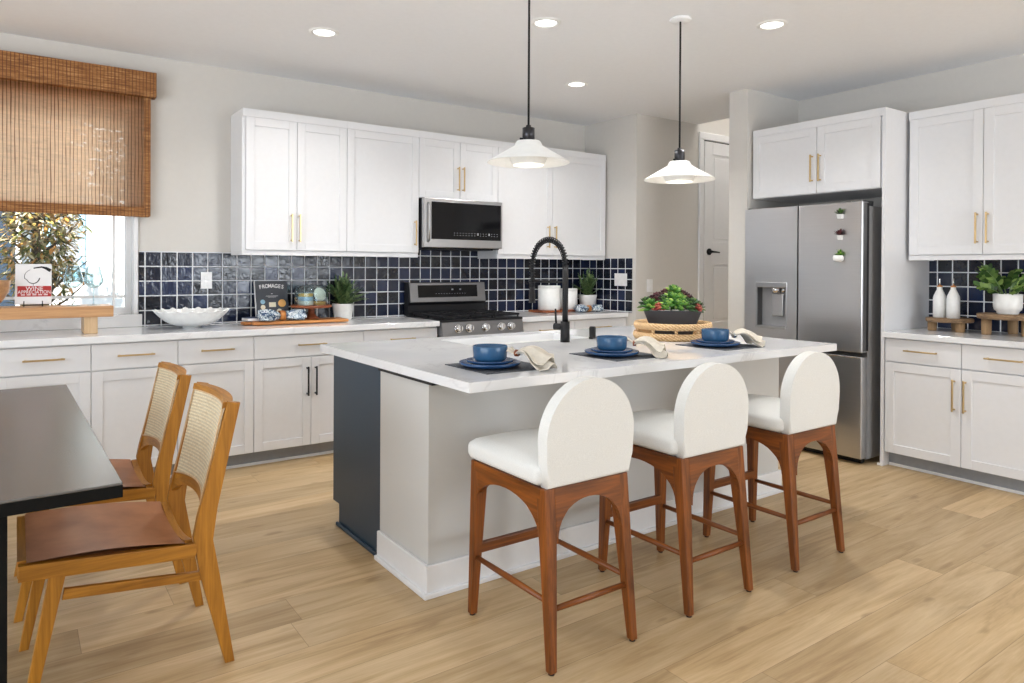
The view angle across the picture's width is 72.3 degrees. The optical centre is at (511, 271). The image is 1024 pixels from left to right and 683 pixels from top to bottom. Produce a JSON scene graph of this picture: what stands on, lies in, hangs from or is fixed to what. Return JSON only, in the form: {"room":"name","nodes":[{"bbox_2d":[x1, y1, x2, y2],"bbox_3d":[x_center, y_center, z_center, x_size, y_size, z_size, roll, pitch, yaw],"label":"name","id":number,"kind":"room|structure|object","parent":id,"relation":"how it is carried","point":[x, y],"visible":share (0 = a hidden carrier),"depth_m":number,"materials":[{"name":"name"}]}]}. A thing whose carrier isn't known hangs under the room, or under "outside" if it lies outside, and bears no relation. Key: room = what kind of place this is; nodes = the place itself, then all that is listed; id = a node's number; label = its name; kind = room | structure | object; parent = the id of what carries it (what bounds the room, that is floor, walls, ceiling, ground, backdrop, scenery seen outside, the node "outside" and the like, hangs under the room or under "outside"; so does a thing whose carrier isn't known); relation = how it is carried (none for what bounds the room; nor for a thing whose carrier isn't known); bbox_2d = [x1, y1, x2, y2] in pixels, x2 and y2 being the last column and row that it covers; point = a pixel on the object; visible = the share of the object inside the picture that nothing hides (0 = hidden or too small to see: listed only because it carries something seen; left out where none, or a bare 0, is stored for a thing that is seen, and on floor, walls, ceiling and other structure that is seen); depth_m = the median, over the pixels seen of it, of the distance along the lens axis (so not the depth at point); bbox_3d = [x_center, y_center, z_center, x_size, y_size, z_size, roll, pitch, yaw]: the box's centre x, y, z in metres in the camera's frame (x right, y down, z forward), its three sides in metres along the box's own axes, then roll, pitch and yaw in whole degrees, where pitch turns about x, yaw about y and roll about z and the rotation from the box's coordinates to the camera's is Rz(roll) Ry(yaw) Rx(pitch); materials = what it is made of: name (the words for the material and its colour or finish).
{"room":"kitchen","nodes":[
{"label":"kitchen","id":0,"kind":"room"},
{"bbox_2d":[0,32,584,316],"bbox_3d":[-2.416,-0.092,4.954,8.180,2.761,0.180,0,0,-35],"label":"wall","id":1,"kind":"structure","parent":0,"point":[192,109],"depth_m":5.02,"materials":[{"name":"paint"}]},
{"bbox_2d":[0,216,141,331],"bbox_3d":[-3.421,-0.392,4.185,2.150,1.522,0.150,0,0,-35],"label":"window","id":2,"kind":"structure","parent":1,"relation":"in","point":[122,317],"depth_m":4.73,"materials":[{"name":"paint"}]},
{"bbox_2d":[0,50,156,216],"bbox_3d":[-3.347,-0.855,4.102,2.275,0.970,0.086,0,0,-35],"label":"blind","id":3,"kind":"object","parent":1,"relation":"attached to","point":[75,136],"visible":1,"depth_m":4.49,"materials":[{"name":"wicker"}]},
{"bbox_2d":[230,108,346,256],"bbox_3d":[-1.630,-0.624,5.165,0.754,1.014,0.373,0,0,-35],"label":"upper cabinet","id":4,"kind":"object","parent":1,"relation":"attached to","point":[289,171],"visible":1,"depth_m":5.02,"materials":[{"name":"paint"}]},
{"bbox_2d":[139,250,583,326],"bbox_3d":[-0.900,0.033,5.912,3.998,0.685,0.010,0,0,-35],"label":"tiled wall","id":5,"kind":"structure","parent":1,"relation":"attached to","point":[167,279],"depth_m":5.51,"materials":[{"name":"tile"}]},
{"bbox_2d":[201,272,211,288],"bbox_3d":[-2.177,0.061,4.997,0.075,0.118,0.008,0,0,-35],"label":"wall outlet","id":6,"kind":"object","parent":5,"relation":"attached to","point":[206,277],"visible":1,"depth_m":5.00,"materials":[{"name":"white plastic"}]},
{"bbox_2d":[342,121,418,257],"bbox_3d":[-1.076,-0.623,5.558,0.604,1.014,0.373,0,0,-35],"label":"upper cabinet","id":7,"kind":"object","parent":1,"relation":"attached to","point":[383,161],"visible":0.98,"depth_m":5.44,"materials":[{"name":"paint"}]},
{"bbox_2d":[419,131,497,201],"bbox_3d":[-0.516,-0.863,5.952,0.764,0.534,0.373,0,0,-35],"label":"upper cabinet","id":8,"kind":"object","parent":1,"relation":"attached to","point":[455,167],"visible":0.85,"depth_m":5.81,"materials":[{"name":"paint"}]},
{"bbox_2d":[418,197,501,250],"bbox_3d":[-0.495,-0.387,5.927,0.753,0.410,0.424,0,0,-35],"label":"microwave","id":9,"kind":"object","parent":8,"relation":"attached to","point":[444,224],"visible":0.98,"depth_m":5.75,"materials":[{"name":"metal"}]},
{"bbox_2d":[478,141,605,259],"bbox_3d":[0.309,-0.622,6.538,1.262,1.014,0.373,0,0,-35],"label":"upper cabinet","id":10,"kind":"object","parent":1,"relation":"attached to","point":[566,203],"visible":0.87,"depth_m":6.42,"materials":[{"name":"paint"}]},
{"bbox_2d":[0,0,1023,125],"bbox_3d":[0.424,-1.499,1.420,8.730,0.120,9.250,0,0,-35],"label":"ceiling","id":11,"kind":"structure","parent":0,"point":[466,53],"depth_m":4.45,"materials":[{"name":"paint"}]},
{"bbox_2d":[309,27,338,36],"bbox_3d":[-1.147,-1.459,4.279,0.180,0.008,0.180,0,0,-35],"label":"recessed light","id":12,"kind":"object","parent":11,"relation":"in","point":[317,31],"visible":1,"depth_m":4.27,"materials":[{"name":"white"}]},
{"bbox_2d":[487,0,569,168],"bbox_3d":[0.082,-0.983,3.400,0.401,0.936,0.401,0,0,-35],"label":"pendant light","id":13,"kind":"object","parent":11,"relation":"hanging from","point":[527,152],"visible":1,"depth_m":3.37,"materials":[{"name":"paint"}]},
{"bbox_2d":[522,125,534,139],"bbox_3d":[0.080,-0.673,3.401,0.060,0.076,0.060,0,0,-35],"label":"socket","id":14,"kind":"object","parent":13,"relation":"attached to","point":[528,132],"depth_m":3.38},
{"bbox_2d":[510,156,546,166],"bbox_3d":[0.080,-0.556,3.402,0.181,0.079,0.181,0,0,-35],"label":"diffuser","id":15,"kind":"object","parent":13,"relation":"attached to","point":[520,161],"depth_m":3.35,"materials":[{"name":"glass"}]},
{"bbox_2d":[531,17,560,27],"bbox_3d":[0.198,-1.451,4.094,0.180,0.008,0.180,0,0,-35],"label":"recessed light","id":16,"kind":"object","parent":11,"relation":"in","point":[542,22],"visible":1,"depth_m":4.08,"materials":[{"name":"white"}]},
{"bbox_2d":[565,81,587,86],"bbox_3d":[0.502,-1.457,5.457,0.180,0.008,0.180,0,0,-35],"label":"recessed light","id":17,"kind":"object","parent":11,"relation":"in","point":[571,83],"visible":1,"depth_m":5.45,"materials":[{"name":"white"}]},
{"bbox_2d":[644,15,715,183],"bbox_3d":[0.963,-0.982,4.024,0.401,0.936,0.401,0,0,-35],"label":"pendant light","id":18,"kind":"object","parent":11,"relation":"hanging from","point":[680,170],"visible":1,"depth_m":4.00,"materials":[{"name":"paint"}]},
{"bbox_2d":[674,148,684,159],"bbox_3d":[0.962,-0.672,4.026,0.060,0.076,0.060,0,0,-35],"label":"socket","id":19,"kind":"object","parent":18,"relation":"attached to","point":[679,154],"depth_m":4.00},
{"bbox_2d":[663,175,695,182],"bbox_3d":[0.961,-0.555,4.026,0.181,0.079,0.181,0,0,-35],"label":"diffuser","id":20,"kind":"object","parent":18,"relation":"attached to","point":[678,178],"depth_m":3.97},
{"bbox_2d":[756,19,787,29],"bbox_3d":[1.523,-1.444,4.108,0.180,0.008,0.180,0,0,-35],"label":"recessed light","id":21,"kind":"object","parent":11,"relation":"in","point":[772,24],"visible":1,"depth_m":4.10,"materials":[{"name":"white"}]},
{"bbox_2d":[7,450,1023,682],"bbox_3d":[0.410,1.372,1.436,8.730,0.100,9.250,0,0,-35],"label":"floor","id":22,"kind":"structure","parent":0,"point":[926,585],"depth_m":2.73,"materials":[{"name":"brown wood"}]},
{"bbox_2d":[0,344,90,426],"bbox_3d":[-2.804,0.854,4.186,0.460,0.874,0.638,0,0,-35],"label":"base cabinet","id":23,"kind":"object","parent":22,"relation":"on","point":[69,365],"visible":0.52,"depth_m":3.98,"materials":[{"name":"paint"}]},
{"bbox_2d":[0,385,122,682],"bbox_3d":[-1.994,0.925,2.291,1.036,0.760,1.880,0,0,-36],"label":"dining table","id":24,"kind":"object","parent":22,"relation":"on","point":[51,457],"visible":1,"depth_m":2.03,"materials":[{"name":"black paint"}]},
{"bbox_2d":[13,361,191,622],"bbox_3d":[-1.739,0.865,2.979,0.628,0.876,0.500,0,0,-35],"label":"dining chair","id":25,"kind":"object","parent":22,"relation":"on","point":[139,480],"visible":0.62,"depth_m":2.94,"materials":[{"name":"brown wood"}]},
{"bbox_2d":[17,382,239,682],"bbox_3d":[-1.309,0.870,2.398,0.628,0.876,0.500,0,0,-35],"label":"dining chair","id":26,"kind":"object","parent":22,"relation":"on","point":[75,540],"visible":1,"depth_m":2.32,"materials":[{"name":"brown wood"}]},
{"bbox_2d":[91,340,177,477],"bbox_3d":[-2.427,0.854,4.452,0.464,0.874,0.638,0,0,-35],"label":"base cabinet","id":27,"kind":"object","parent":22,"relation":"on","point":[123,374],"visible":0.45,"depth_m":4.19,"materials":[{"name":"paint"}]},
{"bbox_2d":[177,336,253,472],"bbox_3d":[-2.050,0.854,4.719,0.459,0.874,0.638,0,0,-35],"label":"base cabinet","id":28,"kind":"object","parent":22,"relation":"on","point":[227,363],"visible":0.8,"depth_m":4.55,"materials":[{"name":"paint"}]},
{"bbox_2d":[251,330,362,465],"bbox_3d":[-1.549,0.855,5.074,0.770,0.874,0.638,0,0,-35],"label":"base cabinet","id":29,"kind":"object","parent":22,"relation":"on","point":[293,412],"visible":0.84,"depth_m":4.79,"materials":[{"name":"paint"}]},
{"bbox_2d":[363,327,436,341],"bbox_3d":[-0.987,0.856,5.472,0.607,0.874,0.638,0,0,-35],"label":"base cabinet","id":30,"kind":"object","parent":22,"relation":"on","point":[419,332],"visible":0.17,"depth_m":5.22,"materials":[{"name":"paint"}]},
{"bbox_2d":[0,316,439,347],"bbox_3d":[-2.231,0.395,4.588,3.660,0.041,0.637,0,0,-35],"label":"countertop","id":31,"kind":"structure","parent":30,"relation":"on","point":[16,339],"depth_m":4.48,"materials":[{"name":"white stone"}]},
{"bbox_2d":[0,304,113,333],"bbox_3d":[-2.965,0.290,4.076,1.110,0.166,0.265,0,0,-35],"label":"wooden riser","id":32,"kind":"object","parent":31,"relation":"on","point":[89,314],"visible":1,"depth_m":4.17,"materials":[{"name":"brown wood"}]},
{"bbox_2d":[0,280,10,302],"bbox_3d":[-3.047,0.127,4.019,0.286,0.157,0.286,0,0,-35],"label":"wooden bowl","id":33,"kind":"object","parent":32,"relation":"on","point":[4,284],"visible":1,"depth_m":4.03,"materials":[{"name":"brown wood"}]},
{"bbox_2d":[23,301,42,306],"bbox_3d":[-2.856,0.125,4.182,0.096,0.160,0.140,0,0,-35],"label":"easel","id":34,"kind":"object","parent":32,"relation":"on","point":[23,301],"visible":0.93,"depth_m":4.12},
{"bbox_2d":[15,264,51,304],"bbox_3d":[-2.849,0.074,4.176,0.180,0.241,0.048,0,0,-29],"label":"cookbook","id":35,"kind":"object","parent":34,"relation":"on","point":[33,282],"visible":1,"depth_m":4.17,"materials":[{"name":"white paper"}]},
{"bbox_2d":[152,307,228,327],"bbox_3d":[-2.149,0.311,4.708,0.470,0.126,0.468,0,0,7],"label":"scalloped bowl","id":36,"kind":"object","parent":31,"relation":"on","point":[197,317],"visible":1,"depth_m":4.58,"materials":[{"name":"white ceramic"}]},
{"bbox_2d":[253,281,288,319],"bbox_3d":[-1.778,0.223,5.190,0.242,0.309,0.081,0,0,-38],"label":"cookbook","id":37,"kind":"object","parent":31,"relation":"on","point":[273,295],"visible":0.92,"depth_m":5.18,"materials":[{"name":"paper"}]},
{"bbox_2d":[240,317,348,325],"bbox_3d":[-1.575,0.362,5.094,0.745,0.026,0.190,0,0,-35],"label":"serving board","id":38,"kind":"object","parent":31,"relation":"on","point":[332,319],"visible":0.97,"depth_m":5.02,"materials":[{"name":"brown wood"}]},
{"bbox_2d":[256,309,306,320],"bbox_3d":[-1.641,0.304,4.997,0.336,0.084,0.140,0,0,-38],"label":"cloth napkin","id":39,"kind":"object","parent":38,"relation":"on","point":[264,314],"visible":1,"depth_m":4.97,"materials":[{"name":"blue fabric"}]},
{"bbox_2d":[290,304,331,318],"bbox_3d":[-1.486,0.297,5.193,0.296,0.102,0.296,0,0,-35],"label":"cake stand","id":40,"kind":"object","parent":38,"relation":"on","point":[311,308],"visible":0.86,"depth_m":5.14,"materials":[{"name":"brown wood"}]},
{"bbox_2d":[314,288,325,300],"bbox_3d":[-1.420,0.167,5.185,0.049,0.099,0.100,1,0,35],"label":"cheese wheel","id":41,"kind":"object","parent":40,"relation":"on","point":[319,293],"visible":1,"depth_m":5.17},
{"bbox_2d":[324,271,367,319],"bbox_3d":[-1.261,0.182,5.462,0.346,0.384,0.296,0,0,-35],"label":"potted plant","id":42,"kind":"object","parent":31,"relation":"on","point":[343,307],"visible":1,"depth_m":5.45,"materials":[{"name":"green plant"}]},
{"bbox_2d":[404,282,523,336],"bbox_3d":[-0.394,0.694,5.827,0.764,1.200,0.703,0,0,-35],"label":"gas range","id":43,"kind":"object","parent":22,"relation":"on","point":[459,307],"visible":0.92,"depth_m":5.86,"materials":[{"name":"metal"}]},
{"bbox_2d":[406,315,522,322],"bbox_3d":[-0.400,0.379,5.837,0.764,0.020,0.615,0,0,-35],"label":"cooktop","id":44,"kind":"object","parent":43,"relation":"in","point":[443,318],"depth_m":5.61,"materials":[{"name":"glass"}]},
{"bbox_2d":[523,320,574,331],"bbox_3d":[0.142,0.857,6.271,0.615,0.874,0.638,0,0,-35],"label":"base cabinet","id":45,"kind":"object","parent":22,"relation":"on","point":[538,325],"visible":0.15,"depth_m":6.00,"materials":[{"name":"paint"}]},
{"bbox_2d":[511,310,627,321],"bbox_3d":[0.401,0.398,6.444,1.237,0.041,0.627,0,0,-35],"label":"countertop","id":46,"kind":"structure","parent":45,"relation":"on","point":[527,316],"depth_m":6.24,"materials":[{"name":"white stone"}]},
{"bbox_2d":[528,309,588,312],"bbox_3d":[0.506,0.366,6.659,0.720,0.022,0.220,0,0,-35],"label":"serving board","id":47,"kind":"object","parent":46,"relation":"on","point":[534,310],"visible":0.55,"depth_m":6.45,"materials":[{"name":"brown wood"}]},
{"bbox_2d":[538,285,560,309],"bbox_3d":[0.347,0.241,6.545,0.210,0.225,0.210,0,0,-35],"label":"canister","id":48,"kind":"object","parent":47,"relation":"on","point":[548,295],"visible":0.97,"depth_m":6.46,"materials":[{"name":"white ceramic"}]},
{"bbox_2d":[560,288,577,308],"bbox_3d":[0.537,0.257,6.692,0.174,0.195,0.174,0,0,-35],"label":"canister","id":49,"kind":"object","parent":47,"relation":"on","point":[572,292],"visible":0.6,"depth_m":6.62,"materials":[{"name":"white ceramic"}]},
{"bbox_2d":[571,268,600,307],"bbox_3d":[0.736,0.157,6.827,0.408,0.395,0.223,0,0,-35],"label":"potted plant","id":50,"kind":"object","parent":47,"relation":"on","point":[586,298],"visible":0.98,"depth_m":6.79,"materials":[{"name":"green plant"}]},
{"bbox_2d":[573,304,603,311],"bbox_3d":[0.719,0.340,6.600,0.288,0.072,0.120,0,0,-32],"label":"cloth napkin","id":51,"kind":"object","parent":46,"relation":"on","point":[580,307],"visible":1,"depth_m":6.57,"materials":[{"name":"blue fabric"}]},
{"bbox_2d":[468,376,636,675],"bbox_3d":[0.141,0.840,2.611,0.416,0.948,0.541,0,0,-35],"label":"bar stool","id":52,"kind":"object","parent":22,"relation":"on","point":[581,447],"visible":1,"depth_m":2.45,"materials":[{"name":"brown wood"}]},
{"bbox_2d":[468,428,541,485],"bbox_3d":[0.117,0.672,2.641,0.406,0.106,0.463,0,0,-35],"label":"seat cushion","id":53,"kind":"object","parent":52,"relation":"on","point":[515,457],"depth_m":2.54,"materials":[{"name":"white fabric"}]},
{"bbox_2d":[333,355,783,600],"bbox_3d":[0.328,0.870,3.937,2.425,0.876,1.135,0,0,-35],"label":"kitchen island","id":54,"kind":"object","parent":22,"relation":"on","point":[402,459],"visible":0.35,"depth_m":3.10,"materials":[{"name":"grey paint"}]},
{"bbox_2d":[320,325,836,392],"bbox_3d":[0.392,0.413,3.830,2.404,0.038,1.510,0,0,-35],"label":"island countertop","id":55,"kind":"structure","parent":54,"relation":"on","point":[425,359],"depth_m":3.35,"materials":[{"name":"white stone"}]},
{"bbox_2d":[445,361,535,374],"bbox_3d":[-0.056,0.396,2.943,0.330,0.003,0.330,0,0,-35],"label":"placemat","id":56,"kind":"object","parent":55,"relation":"on","point":[524,366],"visible":0.53,"depth_m":2.84,"materials":[{"name":"fabric"}]},
{"bbox_2d":[459,359,520,369],"bbox_3d":[-0.091,0.382,2.906,0.256,0.024,0.256,0,0,-35],"label":"dinner plate","id":57,"kind":"object","parent":56,"relation":"on","point":[463,362],"visible":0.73,"depth_m":2.81,"materials":[{"name":"blue ceramic"}]},
{"bbox_2d":[466,357,513,364],"bbox_3d":[-0.091,0.371,2.906,0.200,0.019,0.200,0,0,-35],"label":"salad plate","id":58,"kind":"object","parent":57,"relation":"on","point":[507,360],"visible":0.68,"depth_m":2.83,"materials":[{"name":"blue ceramic"}]},
{"bbox_2d":[473,343,507,361],"bbox_3d":[-0.091,0.337,2.906,0.145,0.065,0.145,0,0,-35],"label":"bowl","id":59,"kind":"object","parent":58,"relation":"on","point":[489,352],"visible":0.99,"depth_m":2.85,"materials":[{"name":"blue ceramic"}]},
{"bbox_2d":[507,345,556,370],"bbox_3d":[0.092,0.349,2.872,0.193,0.088,0.200,0,0,-35],"label":"napkin","id":60,"kind":"object","parent":56,"relation":"on","point":[540,359],"visible":1,"depth_m":2.83,"materials":[{"name":"beige fabric"}]},
{"bbox_2d":[472,339,556,345],"bbox_3d":[0.032,0.532,4.092,0.844,0.206,0.389,0,0,-35],"label":"sink","id":61,"kind":"object","parent":55,"relation":"in","point":[544,339],"visible":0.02,"depth_m":4.34,"materials":[{"name":"white ceramic"}]},
{"bbox_2d":[528,237,569,341],"bbox_3d":[0.200,0.094,4.050,0.078,0.596,0.362,0,0,-35],"label":"kitchen faucet","id":62,"kind":"object","parent":55,"relation":"on","point":[564,326],"visible":1,"depth_m":3.94,"materials":[{"name":"metal"}]},
{"bbox_2d":[569,352,666,360],"bbox_3d":[0.505,0.396,3.345,0.330,0.003,0.330,0,0,-35],"label":"placemat","id":63,"kind":"object","parent":55,"relation":"on","point":[641,355],"visible":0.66,"depth_m":3.26,"materials":[{"name":"fabric"}]},
{"bbox_2d":[585,348,638,357],"bbox_3d":[0.470,0.382,3.307,0.256,0.024,0.256,0,0,-35],"label":"dinner plate","id":64,"kind":"object","parent":63,"relation":"on","point":[589,351],"visible":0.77,"depth_m":3.21,"materials":[{"name":"blue ceramic"}]},
{"bbox_2d":[590,347,632,353],"bbox_3d":[0.470,0.371,3.307,0.200,0.019,0.200,0,0,-35],"label":"salad plate","id":65,"kind":"object","parent":64,"relation":"on","point":[595,349],"visible":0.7,"depth_m":3.23,"materials":[{"name":"blue ceramic"}]},
{"bbox_2d":[596,335,626,350],"bbox_3d":[0.470,0.338,3.307,0.145,0.065,0.145,0,0,-35],"label":"bowl","id":66,"kind":"object","parent":65,"relation":"on","point":[604,342],"visible":0.96,"depth_m":3.25,"materials":[{"name":"blue ceramic"}]},
{"bbox_2d":[627,336,667,357],"bbox_3d":[0.637,0.350,3.305,0.191,0.090,0.194,0,0,9],"label":"napkin","id":67,"kind":"object","parent":63,"relation":"on","point":[658,349],"visible":1,"depth_m":3.26,"materials":[{"name":"beige fabric"}]},
{"bbox_2d":[633,319,712,341],"bbox_3d":[0.958,0.345,4.185,0.468,0.099,0.468,0,0,-35],"label":"woven tray","id":68,"kind":"object","parent":55,"relation":"on","point":[643,328],"visible":0.71,"depth_m":3.98,"materials":[{"name":"wicker"}]},
{"bbox_2d":[637,284,705,334],"bbox_3d":[0.953,0.228,4.183,0.410,0.309,0.211,0,0,1],"label":"succulent planter","id":69,"kind":"object","parent":68,"relation":"on","point":[685,309],"visible":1,"depth_m":4.12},
{"bbox_2d":[675,343,764,350],"bbox_3d":[1.116,0.397,3.771,0.330,0.003,0.330,0,0,-35],"label":"placemat","id":70,"kind":"object","parent":55,"relation":"on","point":[741,346],"visible":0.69,"depth_m":3.68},
{"bbox_2d":[690,340,739,347],"bbox_3d":[1.081,0.383,3.734,0.256,0.024,0.256,0,0,-35],"label":"dinner plate","id":71,"kind":"object","parent":70,"relation":"on","point":[695,342],"visible":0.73,"depth_m":3.64,"materials":[{"name":"blue ceramic"}]},
{"bbox_2d":[696,338,734,343],"bbox_3d":[1.081,0.372,3.734,0.200,0.019,0.200,0,0,-35],"label":"salad plate","id":72,"kind":"object","parent":71,"relation":"on","point":[700,340],"visible":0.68,"depth_m":3.66,"materials":[{"name":"blue ceramic"}]},
{"bbox_2d":[701,328,728,341],"bbox_3d":[1.081,0.339,3.733,0.145,0.065,0.145,0,0,-35],"label":"bowl","id":73,"kind":"object","parent":72,"relation":"on","point":[707,334],"visible":0.95,"depth_m":3.68,"materials":[{"name":"blue ceramic"}]},
{"bbox_2d":[729,328,764,346],"bbox_3d":[1.261,0.351,3.748,0.202,0.090,0.176,0,0,-26],"label":"napkin","id":74,"kind":"object","parent":70,"relation":"on","point":[749,337],"visible":0.98,"depth_m":3.73,"materials":[{"name":"beige fabric"}]},
{"bbox_2d":[575,317,625,328],"bbox_3d":[0.651,0.858,6.631,0.632,0.874,0.638,0,0,-35],"label":"base cabinet","id":75,"kind":"object","parent":22,"relation":"on","point":[618,321],"visible":0.16,"depth_m":6.39,"materials":[{"name":"paint"}]},
{"bbox_2d":[598,362,752,617],"bbox_3d":[0.688,0.841,2.999,0.416,0.948,0.541,0,0,-35],"label":"bar stool","id":76,"kind":"object","parent":22,"relation":"on","point":[707,426],"visible":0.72,"depth_m":2.83,"materials":[{"name":"brown wood"}]},
{"bbox_2d":[633,409,677,455],"bbox_3d":[0.665,0.672,3.029,0.406,0.106,0.463,0,0,-35],"label":"seat cushion","id":77,"kind":"object","parent":76,"relation":"on","point":[655,432],"depth_m":2.87,"materials":[{"name":"white fabric"}]},
{"bbox_2d":[703,351,844,572],"bbox_3d":[1.257,0.841,3.401,0.416,0.948,0.541,0,0,-35],"label":"bar stool","id":78,"kind":"object","parent":22,"relation":"on","point":[806,409],"visible":0.73,"depth_m":3.23,"materials":[{"name":"brown wood"}]},
{"bbox_2d":[748,394,783,432],"bbox_3d":[1.234,0.673,3.431,0.406,0.106,0.463,0,0,-35],"label":"seat cushion","id":79,"kind":"object","parent":78,"relation":"on","point":[765,413],"depth_m":3.24,"materials":[{"name":"white fabric"}]},
{"bbox_2d":[745,200,881,462],"bbox_3d":[2.372,0.410,5.305,0.717,1.800,0.936,0,0,-35],"label":"refrigerator","id":80,"kind":"object","parent":22,"relation":"on","point":[795,289],"visible":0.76,"depth_m":4.90,"materials":[{"name":"grey metal"}]},
{"bbox_2d":[877,107,928,465],"bbox_3d":[2.765,0.100,4.938,0.658,2.428,0.036,0,0,-35],"label":"cabinet end panel","id":81,"kind":"object","parent":22,"relation":"on","point":[904,281],"visible":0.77,"depth_m":4.83,"materials":[{"name":"paint"}]},
{"bbox_2d":[885,337,1023,494],"bbox_3d":[3.035,0.881,4.534,0.683,0.874,0.942,0,0,-35],"label":"base cabinet","id":82,"kind":"object","parent":22,"relation":"on","point":[955,411],"visible":0.99,"depth_m":4.37,"materials":[{"name":"paint"}]},
{"bbox_2d":[882,327,1023,348],"bbox_3d":[3.039,0.425,4.521,0.671,0.038,0.963,0,0,-35],"label":"countertop","id":83,"kind":"structure","parent":82,"relation":"on","point":[973,337],"depth_m":4.46,"materials":[{"name":"white stone"}]},
{"bbox_2d":[925,317,973,332],"bbox_3d":[2.993,0.360,4.798,0.285,0.088,0.285,0,0,-35],"label":"riser","id":84,"kind":"object","parent":83,"relation":"on","point":[958,325],"visible":0.95,"depth_m":4.71,"materials":[{"name":"brown wood"}]},
{"bbox_2d":[933,278,945,317],"bbox_3d":[2.951,0.180,4.840,0.080,0.270,0.080,0,0,-35],"label":"oil bottle","id":85,"kind":"object","parent":84,"relation":"on","point":[939,298],"visible":1,"depth_m":4.81,"materials":[{"name":"white ceramic"}]},
{"bbox_2d":[946,279,959,318],"bbox_3d":[2.995,0.181,4.761,0.080,0.270,0.080,0,0,-35],"label":"oil bottle","id":86,"kind":"object","parent":84,"relation":"on","point":[953,298],"visible":1,"depth_m":4.73,"materials":[{"name":"white ceramic"}]},
{"bbox_2d":[976,312,1023,336],"bbox_3d":[3.195,0.339,4.513,0.347,0.135,0.347,0,0,-35],"label":"riser","id":87,"kind":"object","parent":83,"relation":"on","point":[986,318],"visible":0.94,"depth_m":4.52,"materials":[{"name":"brown wood"}]},
{"bbox_2d":[973,263,1023,314],"bbox_3d":[3.179,0.103,4.508,0.422,0.336,0.413,0,0,-35],"label":"potted plant","id":88,"kind":"object","parent":87,"relation":"on","point":[1010,303],"visible":1,"depth_m":4.48,"materials":[{"name":"green plant"}]},
{"bbox_2d":[579,294,596,307],"bbox_3d":[0.738,0.289,6.841,0.180,0.130,0.180,0,0,-35],"label":"pot","id":89,"kind":"object","parent":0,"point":[585,299],"depth_m":6.77,"materials":[{"name":"white ceramic"}]},
{"bbox_2d":[585,113,728,325],"bbox_3d":[1.850,-1.304,7.411,2.220,5.200,0.720,0,0,-35],"label":"wall","id":90,"kind":"structure","parent":0,"point":[654,225],"depth_m":6.68,"materials":[{"name":"paint"}]},
{"bbox_2d":[584,258,631,312],"bbox_3d":[0.922,0.125,6.789,0.010,0.510,0.665,0,0,-35],"label":"tiled wall","id":91,"kind":"structure","parent":90,"relation":"attached to","point":[611,297],"depth_m":6.73,"materials":[{"name":"tile"}]},
{"bbox_2d":[614,273,626,285],"bbox_3d":[1.026,0.074,6.626,0.009,0.118,0.165,0,0,-35],"label":"wall switch","id":92,"kind":"object","parent":91,"relation":"attached to","point":[620,279],"visible":1,"depth_m":6.62,"materials":[{"name":"white plastic"}]},
{"bbox_2d":[698,132,728,319],"bbox_3d":[2.227,-0.311,7.232,0.910,2.160,0.022,0,0,-35],"label":"trim","id":93,"kind":"structure","parent":90,"relation":"attached to","point":[703,136],"depth_m":6.97,"materials":[{"name":"paint"}]},
{"bbox_2d":[703,141,728,328],"bbox_3d":[2.242,-0.271,7.210,0.760,2.070,0.070,0,0,-35],"label":"door","id":94,"kind":"structure","parent":90,"relation":"in","point":[716,155],"depth_m":7.12,"materials":[{"name":"paint"}]},
{"bbox_2d":[728,89,798,333],"bbox_3d":[2.383,-1.347,6.713,2.155,5.300,1.275,0,0,-35],"label":"wall","id":95,"kind":"structure","parent":0,"point":[750,110],"depth_m":5.66,"materials":[{"name":"paint"}]},
{"bbox_2d":[798,54,1023,206],"bbox_3d":[4.567,-0.047,3.094,0.150,2.761,7.175,0,0,-35],"label":"wall","id":96,"kind":"structure","parent":0,"point":[1001,77],"depth_m":5.12,"materials":[{"name":"paint"}]},
{"bbox_2d":[753,108,882,203],"bbox_3d":[2.462,-0.846,5.347,0.683,0.543,1.023,0,0,-35],"label":"upper cabinet","id":97,"kind":"object","parent":96,"relation":"attached to","point":[835,158],"visible":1,"depth_m":5.15,"materials":[{"name":"paint"}]},
{"bbox_2d":[909,93,1023,260],"bbox_3d":[3.159,-0.590,4.598,0.408,1.028,0.925,0,0,-35],"label":"upper cabinet","id":98,"kind":"object","parent":96,"relation":"attached to","point":[966,178],"visible":1,"depth_m":4.58,"materials":[{"name":"paint"}]},
{"bbox_2d":[929,260,1023,332],"bbox_3d":[3.473,0.153,4.500,0.010,0.525,1.530,0,0,-35],"label":"tiled wall","id":99,"kind":"structure","parent":96,"relation":"attached to","point":[973,301],"depth_m":4.89,"materials":[{"name":"tile"}]},
{"label":"outside","id":100,"kind":"structure","parent":0,"visible":0},
{"bbox_3d":[-5.657,1.805,7.989,18.000,0.100,8.450,0,0,-35],"label":"ground","id":101,"kind":"structure","parent":100,"visible":0},
{"bbox_2d":[0,211,21,305],"bbox_3d":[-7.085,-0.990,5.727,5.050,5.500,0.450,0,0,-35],"label":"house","id":102,"kind":"structure","parent":101,"relation":"on","point":[8,244],"depth_m":6.97,"materials":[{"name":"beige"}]},
{"bbox_2d":[0,211,92,305],"bbox_3d":[-4.030,0.012,6.005,0.849,3.532,0.769,1,0,44],"label":"magnolia tree","id":103,"kind":"object","parent":101,"relation":"on","point":[39,254],"visible":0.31,"depth_m":5.94,"materials":[{"name":"green plant"}]},
{"bbox_2d":[22,213,123,306],"bbox_3d":[-2.794,-0.987,9.193,5.940,5.500,0.250,0,0,-35],"label":"wall","id":104,"kind":"structure","parent":101,"relation":"on","point":[98,245],"depth_m":7.79,"materials":[{"name":"white paint"}]},
{"bbox_2d":[43,213,84,277],"bbox_3d":[-4.832,-0.438,7.572,0.380,1.000,0.049,0,0,-35],"label":"louvred window","id":105,"kind":"structure","parent":104,"relation":"in","point":[81,251],"depth_m":7.64,"materials":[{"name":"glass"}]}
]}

